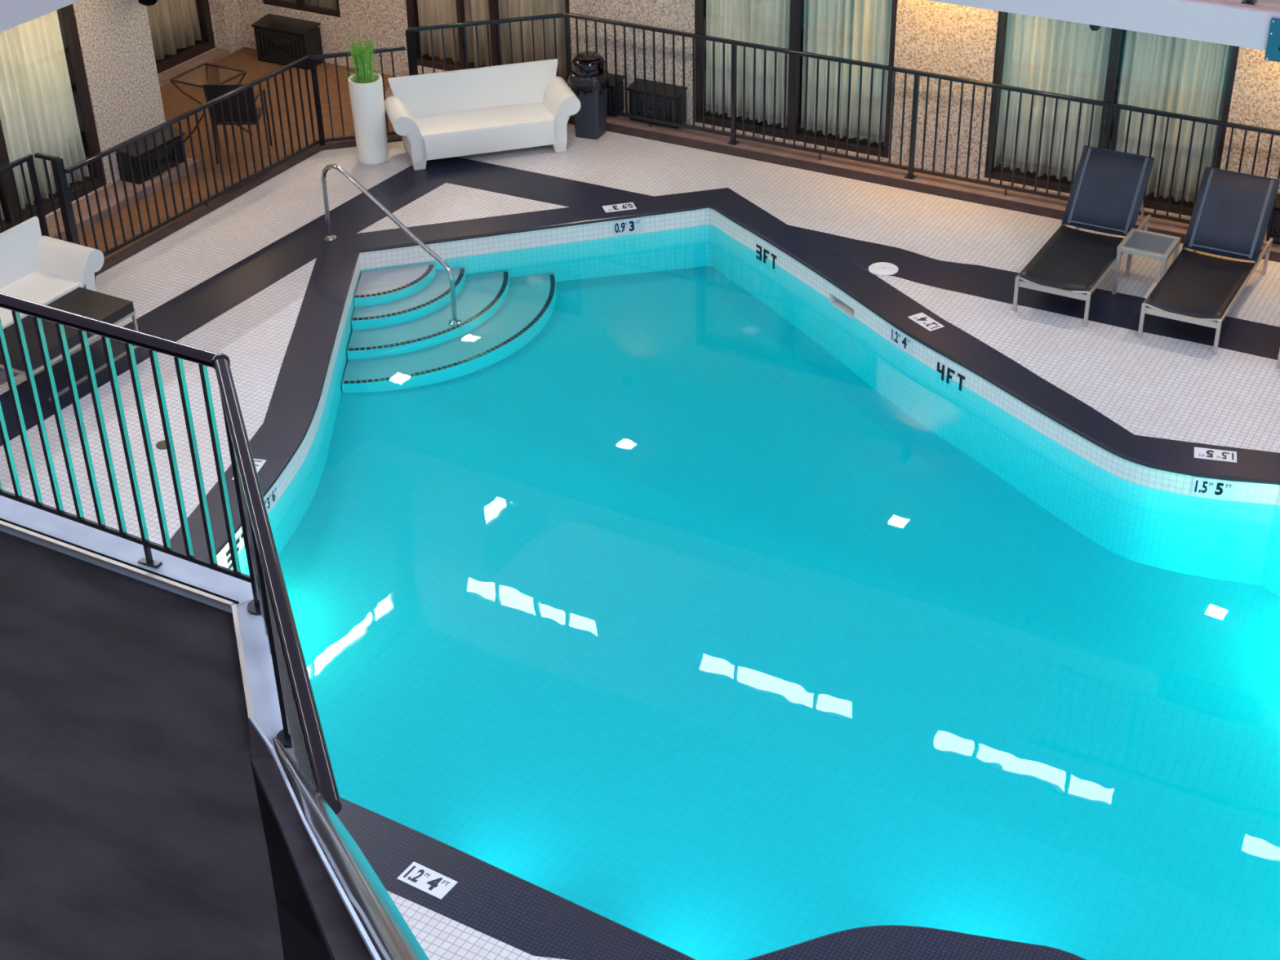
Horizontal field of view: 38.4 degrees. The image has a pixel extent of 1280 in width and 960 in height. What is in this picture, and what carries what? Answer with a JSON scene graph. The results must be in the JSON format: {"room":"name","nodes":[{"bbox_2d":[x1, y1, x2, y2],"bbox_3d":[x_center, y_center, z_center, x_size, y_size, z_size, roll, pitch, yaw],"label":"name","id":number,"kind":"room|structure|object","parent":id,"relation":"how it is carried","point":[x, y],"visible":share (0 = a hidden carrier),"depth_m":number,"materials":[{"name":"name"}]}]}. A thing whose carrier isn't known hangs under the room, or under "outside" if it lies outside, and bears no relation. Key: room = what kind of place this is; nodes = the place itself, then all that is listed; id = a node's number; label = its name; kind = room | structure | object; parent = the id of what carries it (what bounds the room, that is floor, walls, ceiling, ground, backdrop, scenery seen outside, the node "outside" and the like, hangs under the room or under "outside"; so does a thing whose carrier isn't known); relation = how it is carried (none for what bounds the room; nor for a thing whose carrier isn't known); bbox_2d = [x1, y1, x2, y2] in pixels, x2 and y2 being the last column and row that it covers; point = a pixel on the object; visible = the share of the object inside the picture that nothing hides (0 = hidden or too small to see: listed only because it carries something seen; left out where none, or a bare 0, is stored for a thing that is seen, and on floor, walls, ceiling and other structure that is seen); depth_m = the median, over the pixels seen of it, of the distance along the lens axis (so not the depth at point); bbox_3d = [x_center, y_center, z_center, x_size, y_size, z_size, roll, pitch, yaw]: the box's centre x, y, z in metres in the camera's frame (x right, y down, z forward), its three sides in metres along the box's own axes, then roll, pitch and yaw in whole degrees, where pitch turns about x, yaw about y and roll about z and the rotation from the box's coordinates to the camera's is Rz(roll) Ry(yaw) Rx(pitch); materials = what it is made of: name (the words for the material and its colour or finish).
{"room":"hotel indoor pool","nodes":[
{"label":"hotel indoor pool","id":0,"kind":"room"},
{"bbox_2d":[38,0,165,221],"bbox_3d":[-7.352,-5.071,14.701,1.800,7.600,13.050,16,36,25],"label":"wall","id":1,"kind":"structure","parent":0,"point":[115,37],"depth_m":17.91,"materials":[{"name":"paint"}]},
{"bbox_2d":[0,4,106,233],"bbox_3d":[-6.162,-2.958,16.367,0.082,2.000,3.445,16,36,25],"label":"window","id":2,"kind":"structure","parent":1,"relation":"in","point":[68,11],"depth_m":17.45,"materials":[{"name":"black"}]},
{"bbox_2d":[0,201,4,219],"bbox_3d":[-6.539,-2.756,15.979,0.112,1.910,2.124,16,36,25],"label":"curtain","id":3,"kind":"object","parent":2,"relation":"hanging from","point":[1,209],"visible":0.75,"depth_m":17.18,"materials":[{"name":"beige fabric"}]},
{"bbox_2d":[0,10,89,209],"bbox_3d":[-5.712,-3.556,17.209,0.109,1.910,1.034,16,36,25],"label":"curtain","id":4,"kind":"object","parent":2,"relation":"hanging from","point":[38,113],"visible":0.71,"depth_m":17.27,"materials":[{"name":"white fabric"}]},
{"bbox_2d":[137,0,158,5],"bbox_3d":[-4.780,-4.752,17.752,0.250,0.300,0.190,16,36,25],"label":"wall lantern","id":5,"kind":"object","parent":1,"relation":"attached to","point":[146,2],"visible":1,"depth_m":17.74,"materials":[{"name":"black paint"}]},
{"bbox_2d":[0,531,284,959],"bbox_3d":[-3.820,1.664,5.398,6.600,0.265,5.545,16,36,25],"label":"floor","id":6,"kind":"structure","parent":0,"point":[131,828],"depth_m":6.14,"materials":[{"name":"carpet"}]},
{"bbox_2d":[0,495,296,762],"bbox_3d":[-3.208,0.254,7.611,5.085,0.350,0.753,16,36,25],"label":"trim","id":7,"kind":"structure","parent":6,"relation":"on","point":[258,657],"depth_m":7.05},
{"bbox_2d":[0,517,239,604],"bbox_3d":[-3.420,-0.078,7.811,4.380,0.006,0.010,16,36,25],"label":"trim","id":8,"kind":"structure","parent":7,"relation":"on","point":[1,519],"depth_m":7.13,"materials":[{"name":"black paint"}]},
{"bbox_2d":[0,293,342,814],"bbox_3d":[-1.633,0.231,6.285,0.861,1.061,4.073,-23,38,-30],"label":"railing","id":9,"kind":"object","parent":7,"relation":"on","point":[302,731],"visible":0.93,"depth_m":6.62,"materials":[{"name":"grey metal"}]},
{"bbox_2d":[248,717,429,959],"bbox_3d":[-0.721,0.749,3.895,0.178,2.135,3.052,-11,34,-14],"label":"stair handrail","id":10,"kind":"object","parent":9,"relation":"attached to","point":[332,904],"visible":0.99,"depth_m":3.72,"materials":[{"name":"silver metal"}]},
{"bbox_2d":[0,47,397,260],"bbox_3d":[-5.611,-1.986,16.906,5.300,0.040,11.050,16,36,25],"label":"floor","id":11,"kind":"structure","parent":0,"point":[175,103],"depth_m":19.59,"materials":[{"name":"brown wood"}]},
{"bbox_2d":[0,154,48,236],"bbox_3d":[-5.968,-1.803,15.550,0.092,1.119,2.546,16,36,25],"label":"railing","id":12,"kind":"object","parent":11,"relation":"on","point":[28,158],"visible":0.62,"depth_m":16.19,"materials":[{"name":"black metal"}]},
{"bbox_2d":[34,152,79,244],"bbox_3d":[-5.175,-2.377,16.425,0.323,1.119,0.165,16,36,25],"label":"railing","id":13,"kind":"object","parent":11,"relation":"on","point":[57,163],"visible":0.75,"depth_m":16.28,"materials":[{"name":"black metal"}]},
{"bbox_2d":[115,126,185,184],"bbox_3d":[-4.885,-3.236,18.391,0.280,0.390,0.720,16,36,25],"label":"air conditioner","id":14,"kind":"object","parent":11,"relation":"on","point":[132,150],"visible":0.71,"depth_m":18.24,"materials":[{"name":"black metal"}]},
{"bbox_2d":[115,126,185,159],"bbox_3d":[-4.888,-3.375,18.303,0.280,0.060,0.720,16,36,25],"label":"hood","id":15,"kind":"object","parent":14,"relation":"attached to","point":[149,139],"depth_m":18.26,"materials":[{"name":"black"}]},
{"bbox_2d":[140,138,184,180],"bbox_3d":[-4.777,-3.184,18.352,0.012,0.272,0.610,16,36,25],"label":"grille","id":16,"kind":"object","parent":14,"relation":"attached to","point":[144,160],"depth_m":18.31,"materials":[{"name":"black metal"}]},
{"bbox_2d":[169,62,253,151],"bbox_3d":[-4.460,-3.893,19.185,0.562,0.706,0.562,16,36,25],"label":"patio table","id":17,"kind":"object","parent":11,"relation":"on","point":[172,80],"visible":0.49,"depth_m":19.09,"materials":[{"name":"grey metal"}]},
{"bbox_2d":[202,84,272,164],"bbox_3d":[-4.095,-3.719,18.740,0.504,0.863,0.544,0,32,2],"label":"patio chair","id":18,"kind":"object","parent":11,"relation":"on","point":[211,91],"visible":0.66,"depth_m":18.48,"materials":[{"name":"black paint"}]},
{"bbox_2d":[251,13,323,70],"bbox_3d":[-4.067,-5.060,21.215,0.760,0.470,0.320,16,36,25],"label":"air conditioner","id":19,"kind":"object","parent":11,"relation":"on","point":[279,39],"visible":0.94,"depth_m":21.10,"materials":[{"name":"black"}]},
{"bbox_2d":[256,28,304,66],"bbox_3d":[-4.137,-4.971,21.124,0.650,0.352,0.012,16,36,25],"label":"grille","id":20,"kind":"object","parent":19,"relation":"attached to","point":[283,46],"depth_m":21.11,"materials":[{"name":"black metal"}]},
{"bbox_2d":[251,13,320,35],"bbox_3d":[-4.071,-5.233,21.105,0.760,0.060,0.320,16,36,25],"label":"hood","id":21,"kind":"object","parent":19,"relation":"attached to","point":[271,24],"depth_m":21.07,"materials":[{"name":"black"}]},
{"bbox_2d":[157,0,244,75],"bbox_3d":[-5.631,-5.573,20.037,0.340,2.660,3.090,16,36,25],"label":"wall","id":22,"kind":"structure","parent":0,"point":[225,18],"depth_m":21.51,"materials":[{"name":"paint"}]},
{"bbox_2d":[146,0,201,60],"bbox_3d":[-5.851,-5.373,20.140,0.103,1.980,2.653,16,36,25],"label":"curtain","id":23,"kind":"object","parent":22,"relation":"hanging from","point":[174,24],"visible":0.28,"depth_m":21.18,"materials":[{"name":"beige fabric"}]},
{"bbox_2d":[155,0,215,74],"bbox_3d":[-5.746,-5.308,20.099,0.070,2.050,2.795,16,36,25],"label":"window","id":24,"kind":"structure","parent":22,"relation":"in","point":[209,43],"depth_m":21.36,"materials":[{"name":"black"}]},
{"bbox_2d":[0,0,1193,207],"bbox_3d":[-0.584,-1.338,13.222,18.300,2.660,14.200,16,36,25],"label":"door frames","id":25,"kind":"structure","parent":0,"point":[449,60],"depth_m":18.93,"materials":[{"name":"black metal"}]},
{"bbox_2d":[39,157,200,240],"bbox_3d":[-6.598,-1.369,15.855,0.380,0.085,7.960,16,36,25],"label":"trim","id":26,"kind":"structure","parent":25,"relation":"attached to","point":[51,220],"depth_m":17.89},
{"bbox_2d":[157,48,230,87],"bbox_3d":[-5.596,-4.383,20.596,0.200,0.050,2.810,16,36,25],"label":"trim","id":27,"kind":"structure","parent":25,"relation":"attached to","point":[215,55],"depth_m":21.20,"materials":[{"name":"brown wood"}]},
{"bbox_2d":[96,134,402,275],"bbox_3d":[-4.538,-1.908,16.679,0.840,0.030,7.700,16,36,25],"label":"trim","id":28,"kind":"structure","parent":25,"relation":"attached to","point":[160,234],"depth_m":17.93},
{"bbox_2d":[64,55,319,257],"bbox_3d":[-4.187,-3.087,17.614,0.045,1.004,3.331,17,37,26],"label":"railing","id":29,"kind":"object","parent":28,"relation":"on","point":[99,156],"visible":0.98,"depth_m":17.50,"materials":[{"name":"black metal"}]},
{"bbox_2d":[309,45,405,146],"bbox_3d":[-2.878,-3.933,18.918,1.012,0.984,0.130,-7,33,-10],"label":"railing","id":30,"kind":"object","parent":28,"relation":"on","point":[313,60],"visible":0.74,"depth_m":18.80,"materials":[{"name":"black metal"}]},
{"bbox_2d":[0,156,654,446],"bbox_3d":[-3.654,-1.599,16.187,8.273,0.003,2.458,-29,42,-36],"label":"floor stripe","id":31,"kind":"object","parent":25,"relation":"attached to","point":[179,317],"depth_m":16.92,"materials":[{"name":"black tile"}]},
{"bbox_2d":[383,70,568,123],"bbox_3d":[-1.990,-3.959,19.759,2.400,0.092,1.450,16,36,25],"label":"trim","id":32,"kind":"structure","parent":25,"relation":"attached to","point":[388,92],"depth_m":20.30,"materials":[{"name":"wood"}]},
{"bbox_2d":[404,13,564,76],"bbox_3d":[-1.600,-4.233,19.086,1.698,1.077,0.202,-7,33,-8],"label":"railing","id":33,"kind":"object","parent":32,"relation":"on","point":[410,32],"visible":0.53,"depth_m":18.89,"materials":[{"name":"black metal"}]},
{"bbox_2d":[169,187,1279,959],"bbox_3d":[1.721,0.262,13.059,12.950,0.004,9.370,16,36,25],"label":"pool coping","id":34,"kind":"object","parent":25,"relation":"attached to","point":[486,899],"depth_m":13.65,"materials":[{"name":"black tile"}]},
{"bbox_2d":[231,458,266,479],"bbox_3d":[-2.927,-0.077,13.754,0.152,0.006,0.305,6,33,11],"label":"depth marker","id":35,"kind":"object","parent":34,"relation":"on","point":[259,464],"visible":0.08,"depth_m":13.82,"materials":[{"name":"white tile"}]},
{"bbox_2d":[396,862,457,899],"bbox_3d":[-1.170,2.202,10.101,0.305,0.006,0.152,18,37,27],"label":"depth marker","id":36,"kind":"object","parent":34,"relation":"on","point":[416,875],"visible":1,"depth_m":10.10,"materials":[{"name":"white tile"}]},
{"bbox_2d":[602,202,636,213],"bbox_3d":[-0.199,-2.623,17.663,0.305,0.006,0.152,-9,33,-12],"label":"depth marker","id":37,"kind":"object","parent":34,"relation":"on","point":[629,206],"visible":1,"depth_m":17.66,"materials":[{"name":"white tile"}]},
{"bbox_2d":[907,312,943,331],"bbox_3d":[2.422,-1.341,15.549,0.152,0.006,0.305,-18,36,-25],"label":"depth marker","id":38,"kind":"object","parent":34,"relation":"on","point":[921,318],"visible":1,"depth_m":15.54,"materials":[{"name":"white tile"}]},
{"bbox_2d":[1194,447,1236,462],"bbox_3d":[4.283,-0.189,13.667,0.305,0.006,0.152,7,33,13],"label":"depth marker","id":39,"kind":"object","parent":34,"relation":"on","point":[1199,452],"visible":1,"depth_m":13.66,"materials":[{"name":"white tile"}]},
{"bbox_2d":[207,204,1279,959],"bbox_3d":[1.675,0.290,13.044,12.036,0.034,8.604,16,36,25],"label":"trim","id":40,"kind":"structure","parent":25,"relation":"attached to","point":[225,542],"depth_m":14.77,"materials":[{"name":"grey tile"}]},
{"bbox_2d":[568,111,1279,262],"bbox_3d":[4.764,-2.361,16.997,12.500,0.092,0.360,16,36,25],"label":"trim","id":41,"kind":"structure","parent":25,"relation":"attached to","point":[1016,201],"depth_m":18.11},
{"bbox_2d":[564,73,624,116],"bbox_3d":[-0.474,-4.112,19.481,0.600,0.390,0.220,16,36,25],"label":"air conditioner","id":42,"kind":"object","parent":41,"relation":"on","point":[611,92],"visible":0.23,"depth_m":19.33,"materials":[{"name":"black metal"}]},
{"bbox_2d":[564,73,624,88],"bbox_3d":[-0.477,-4.252,19.392,0.600,0.060,0.220,16,36,25],"label":"hood","id":43,"kind":"object","parent":42,"relation":"attached to","point":[620,77],"depth_m":19.31,"materials":[{"name":"black plastic"}]},
{"bbox_2d":[608,88,611,110],"bbox_3d":[-0.520,-4.047,19.425,0.490,0.272,0.012,16,36,25],"label":"grille","id":44,"kind":"object","parent":42,"relation":"attached to","point":[609,91],"depth_m":19.32,"materials":[{"name":"black metal"}]},
{"bbox_2d":[626,78,687,128],"bbox_3d":[0.179,-3.925,19.163,0.600,0.390,0.220,16,36,25],"label":"air conditioner","id":45,"kind":"object","parent":41,"relation":"on","point":[640,82],"visible":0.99,"depth_m":19.08,"materials":[{"name":"black metal"}]},
{"bbox_2d":[631,93,673,122],"bbox_3d":[0.133,-3.860,19.107,0.490,0.272,0.012,16,36,25],"label":"grille","id":46,"kind":"object","parent":45,"relation":"attached to","point":[640,96],"depth_m":19.08,"materials":[{"name":"grey metal"}]},
{"bbox_2d":[626,78,687,99],"bbox_3d":[0.176,-4.065,19.074,0.600,0.060,0.220,16,36,25],"label":"hood","id":47,"kind":"object","parent":45,"relation":"attached to","point":[640,82],"depth_m":19.05,"materials":[{"name":"black metal"}]},
{"bbox_2d":[564,12,1279,241],"bbox_3d":[4.510,-2.874,16.724,12.166,1.077,0.092,16,36,25],"label":"railing","id":48,"kind":"object","parent":41,"relation":"on","point":[917,73],"visible":0.77,"depth_m":17.74,"materials":[{"name":"black metal"}]},
{"bbox_2d":[1263,193,1279,244],"bbox_3d":[5.838,-2.305,16.406,0.600,0.390,0.220,16,36,25],"label":"air conditioner","id":49,"kind":"object","parent":41,"relation":"on","point":[1275,227],"visible":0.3,"depth_m":16.41,"materials":[{"name":"black metal"}]},
{"bbox_2d":[1266,210,1279,237],"bbox_3d":[5.792,-2.239,16.351,0.490,0.272,0.012,16,36,25],"label":"grille","id":50,"kind":"object","parent":49,"relation":"attached to","point":[1275,227],"depth_m":16.41,"materials":[{"name":"grey"}]},
{"bbox_2d":[1274,193,1279,209],"bbox_3d":[5.835,-2.444,16.317,0.600,0.060,0.220,16,36,25],"label":"hood","id":51,"kind":"object","parent":49,"relation":"attached to","point":[1277,206],"depth_m":16.35,"materials":[{"name":"black"}]},
{"bbox_2d":[789,225,1279,359],"bbox_3d":[3.648,-1.575,15.884,5.502,0.003,0.642,16,36,25],"label":"floor stripe","id":52,"kind":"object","parent":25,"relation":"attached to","point":[1119,309],"depth_m":15.88,"materials":[{"name":"black tile"}]},
{"bbox_2d":[868,262,898,275],"bbox_3d":[2.176,-1.888,16.418,0.268,0.010,0.268,16,36,25],"label":"skimmer cover","id":53,"kind":"object","parent":52,"relation":"on","point":[882,268],"visible":1,"depth_m":16.41,"materials":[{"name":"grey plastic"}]},
{"bbox_2d":[1111,227,1181,294],"bbox_3d":[4.374,-1.851,15.872,0.430,0.452,0.430,16,36,25],"label":"side table","id":54,"kind":"object","parent":52,"relation":"on","point":[1148,244],"visible":0.9,"depth_m":15.74,"materials":[{"name":"silver metal"}]},
{"bbox_2d":[0,123,1279,959],"bbox_3d":[0.730,0.546,12.666,14.400,0.015,12.690,16,36,25],"label":"floor","id":55,"kind":"structure","parent":0,"point":[1153,385],"depth_m":15.78,"materials":[{"name":"white tile"}]},
{"bbox_2d":[0,216,104,328],"bbox_3d":[-5.388,-1.466,15.333,0.680,0.760,1.918,16,36,25],"label":"sofa","id":56,"kind":"object","parent":55,"relation":"on","point":[34,267],"visible":0.76,"depth_m":15.74,"materials":[{"name":"white leather"}]},
{"bbox_2d":[0,286,138,400],"bbox_3d":[-4.763,-1.095,15.044,0.622,0.420,1.222,16,36,25],"label":"coffee table","id":57,"kind":"object","parent":55,"relation":"on","point":[82,301],"visible":0.64,"depth_m":14.96,"materials":[{"name":"black"}]},
{"bbox_2d":[155,440,166,448],"bbox_3d":[-3.649,-0.271,14.092,0.132,0.004,0.132,16,36,25],"label":"drain","id":58,"kind":"object","parent":55,"relation":"on","point":[162,444],"visible":0.7,"depth_m":14.09,"materials":[{"name":"grey metal"}]},
{"bbox_2d":[344,35,388,165],"bbox_3d":[-2.756,-3.812,18.448,0.489,1.280,0.496,16,36,25],"label":"planter","id":59,"kind":"object","parent":55,"relation":"on","point":[366,86],"visible":1,"depth_m":18.36,"materials":[{"name":"white ceramic"}]},
{"bbox_2d":[384,58,581,170],"bbox_3d":[-1.615,-3.738,18.774,1.918,0.760,0.680,-10,33,-13],"label":"sofa","id":60,"kind":"object","parent":55,"relation":"on","point":[439,115],"visible":0.98,"depth_m":18.75,"materials":[{"name":"white leather"}]},
{"bbox_2d":[567,51,610,139],"bbox_3d":[-0.521,-3.989,19.031,0.386,0.866,0.386,11,34,19],"label":"litter bin","id":61,"kind":"object","parent":55,"relation":"on","point":[588,79],"visible":1,"depth_m":18.88,"materials":[{"name":"black plastic"}]},
{"bbox_2d":[216,208,1279,959],"bbox_3d":[1.685,0.763,13.344,12.004,1.145,8.572,16,36,25],"label":"swimming pool","id":62,"kind":"object","parent":55,"relation":"in","point":[655,587],"visible":0.93,"depth_m":13.40,"materials":[{"name":"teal liquid"}]},
{"bbox_2d":[263,482,278,512],"bbox_3d":[-2.748,0.155,13.601,0.006,0.152,0.305,7,33,12],"label":"depth marker","id":63,"kind":"object","parent":62,"relation":"attached to","point":[271,497],"visible":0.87,"depth_m":13.63,"materials":[{"name":"white tile"}]},
{"bbox_2d":[321,163,462,325],"bbox_3d":[-2.298,-2.176,16.690,1.703,1.185,0.128,23,39,33],"label":"handrail","id":64,"kind":"object","parent":62,"relation":"on","point":[454,322],"visible":1,"depth_m":16.54,"materials":[{"name":"silver metal"}]},
{"bbox_2d":[612,217,643,235],"bbox_3d":[-0.116,-2.426,17.570,0.305,0.152,0.006,-9,33,-12],"label":"depth marker","id":65,"kind":"object","parent":62,"relation":"attached to","point":[633,225],"visible":1,"depth_m":17.57,"materials":[{"name":"white tile"}]},
{"bbox_2d":[889,324,913,355],"bbox_3d":[2.211,-1.184,15.529,0.006,0.152,0.305,-19,36,-25],"label":"depth marker","id":66,"kind":"object","parent":62,"relation":"attached to","point":[897,337],"visible":1,"depth_m":15.52,"materials":[{"name":"white tile"}]},
{"bbox_2d":[1191,476,1236,499],"bbox_3d":[4.218,0.060,13.498,0.305,0.152,0.006,7,33,13],"label":"depth marker","id":67,"kind":"object","parent":62,"relation":"attached to","point":[1201,486],"visible":1,"depth_m":13.50,"materials":[{"name":"white tile"}]},
{"bbox_2d":[1012,145,1155,327],"bbox_3d":[3.887,-2.170,15.949,0.652,0.928,1.765,16,36,25],"label":"sun lounger","id":68,"kind":"object","parent":55,"relation":"on","point":[1108,188],"visible":0.94,"depth_m":16.14,"materials":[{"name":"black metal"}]},
{"bbox_2d":[1137,166,1279,355],"bbox_3d":[4.831,-1.901,15.491,0.652,0.928,1.765,16,36,25],"label":"sun lounger","id":69,"kind":"object","parent":55,"relation":"on","point":[1231,214],"visible":1,"depth_m":15.67,"materials":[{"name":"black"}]},
{"bbox_2d":[1275,348,1279,368],"bbox_3d":[5.819,-1.623,15.018,0.652,0.928,1.765,16,36,25],"label":"sun lounger","id":70,"kind":"object","parent":55,"relation":"on","point":[1278,357],"visible":1,"depth_m":14.73,"materials":[{"name":"blue"}]},
{"bbox_2d":[0,0,1279,50],"bbox_3d":[-0.587,-2.331,11.996,17.560,0.290,13.150,16,36,25],"label":"walkway slab","id":71,"kind":"object","parent":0,"point":[1226,22],"depth_m":13.62,"materials":[{"name":"grey"}]},
{"bbox_2d":[1088,24,1100,31],"bbox_3d":[3.465,-3.461,13.978,0.090,0.083,0.090,16,36,25],"label":"dome camera","id":72,"kind":"object","parent":71,"relation":"hanging from","point":[1095,28],"visible":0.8,"depth_m":13.95,"materials":[{"name":"black"}]},
{"bbox_2d":[1240,0,1257,4],"bbox_3d":[5.825,-3.509,12.371,5.100,1.049,0.092,16,36,25],"label":"railing","id":73,"kind":"object","parent":71,"relation":"on","point":[1245,2],"visible":1,"depth_m":13.32,"materials":[{"name":"black metal"}]},
{"bbox_2d":[1264,17,1279,62],"bbox_3d":[4.922,-3.071,13.055,0.900,0.310,0.035,16,36,25],"label":"wall sign","id":74,"kind":"object","parent":71,"relation":"attached to","point":[1272,52],"visible":1,"depth_m":13.23,"materials":[{"name":"teal"}]},
{"bbox_2d":[238,0,1279,218],"bbox_3d":[2.686,-6.263,16.214,17.400,7.600,0.160,16,36,25],"label":"wall","id":75,"kind":"structure","parent":0,"point":[959,41],"depth_m":17.84,"materials":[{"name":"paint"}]},
{"bbox_2d":[262,0,340,17],"bbox_3d":[-3.886,-5.972,20.779,1.130,1.330,0.082,16,36,25],"label":"window","id":76,"kind":"structure","parent":75,"relation":"in","point":[300,5],"depth_m":21.08,"materials":[{"name":"black"}]},
{"bbox_2d":[280,0,337,10],"bbox_3d":[-3.829,-6.014,20.872,1.030,1.360,0.108,16,36,25],"label":"curtain","id":77,"kind":"object","parent":76,"relation":"hanging from","point":[329,4],"visible":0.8,"depth_m":21.10,"materials":[{"name":"beige fabric"}]},
{"bbox_2d":[405,0,569,71],"bbox_3d":[-1.651,-5.257,19.740,2.140,1.950,0.082,16,36,25],"label":"window","id":78,"kind":"structure","parent":75,"relation":"in","point":[493,4],"depth_m":20.13,"materials":[{"name":"black"}]},
{"bbox_2d":[417,0,566,79],"bbox_3d":[-1.597,-5.332,19.810,2.005,1.860,0.110,16,36,25],"label":"curtain","id":79,"kind":"object","parent":78,"relation":"hanging from","point":[430,12],"visible":0.63,"depth_m":20.05,"materials":[{"name":"beige fabric"}]},
{"bbox_2d":[694,0,897,158],"bbox_3d":[1.523,-4.327,18.207,2.180,2.000,0.082,16,36,25],"label":"window frame","id":80,"kind":"structure","parent":75,"relation":"in","point":[795,15],"depth_m":18.46,"materials":[{"name":"black metal"}]},
{"bbox_2d":[706,0,790,128],"bbox_3d":[1.119,-4.533,18.500,1.004,1.910,0.110,16,36,25],"label":"curtain","id":81,"kind":"object","parent":80,"relation":"hanging from","point":[763,22],"visible":0.8,"depth_m":18.64,"materials":[{"name":"white fabric"}]},
{"bbox_2d":[800,0,892,142],"bbox_3d":[2.047,-4.269,18.049,0.974,1.910,0.108,16,36,25],"label":"curtain","id":82,"kind":"object","parent":80,"relation":"hanging from","point":[852,29],"visible":0.77,"depth_m":18.14,"materials":[{"name":"white fabric"}]},
{"bbox_2d":[984,11,1239,216],"bbox_3d":[4.302,-3.527,16.856,2.205,2.010,0.082,16,36,25],"label":"window","id":83,"kind":"structure","parent":75,"relation":"in","point":[1117,33],"depth_m":17.02,"materials":[{"name":"black metal"}]},
{"bbox_2d":[993,12,1111,181],"bbox_3d":[3.888,-3.736,17.154,1.024,1.920,0.111,16,36,25],"label":"curtain","id":84,"kind":"object","parent":83,"relation":"hanging from","point":[1068,58],"visible":0.74,"depth_m":17.21,"materials":[{"name":"white fabric"}]},
{"bbox_2d":[1115,30,1232,202],"bbox_3d":[4.831,-3.466,16.694,1.003,1.920,0.110,16,36,25],"label":"curtain","id":85,"kind":"object","parent":83,"relation":"hanging from","point":[1167,73],"visible":0.59,"depth_m":16.70,"materials":[{"name":"white fabric"}]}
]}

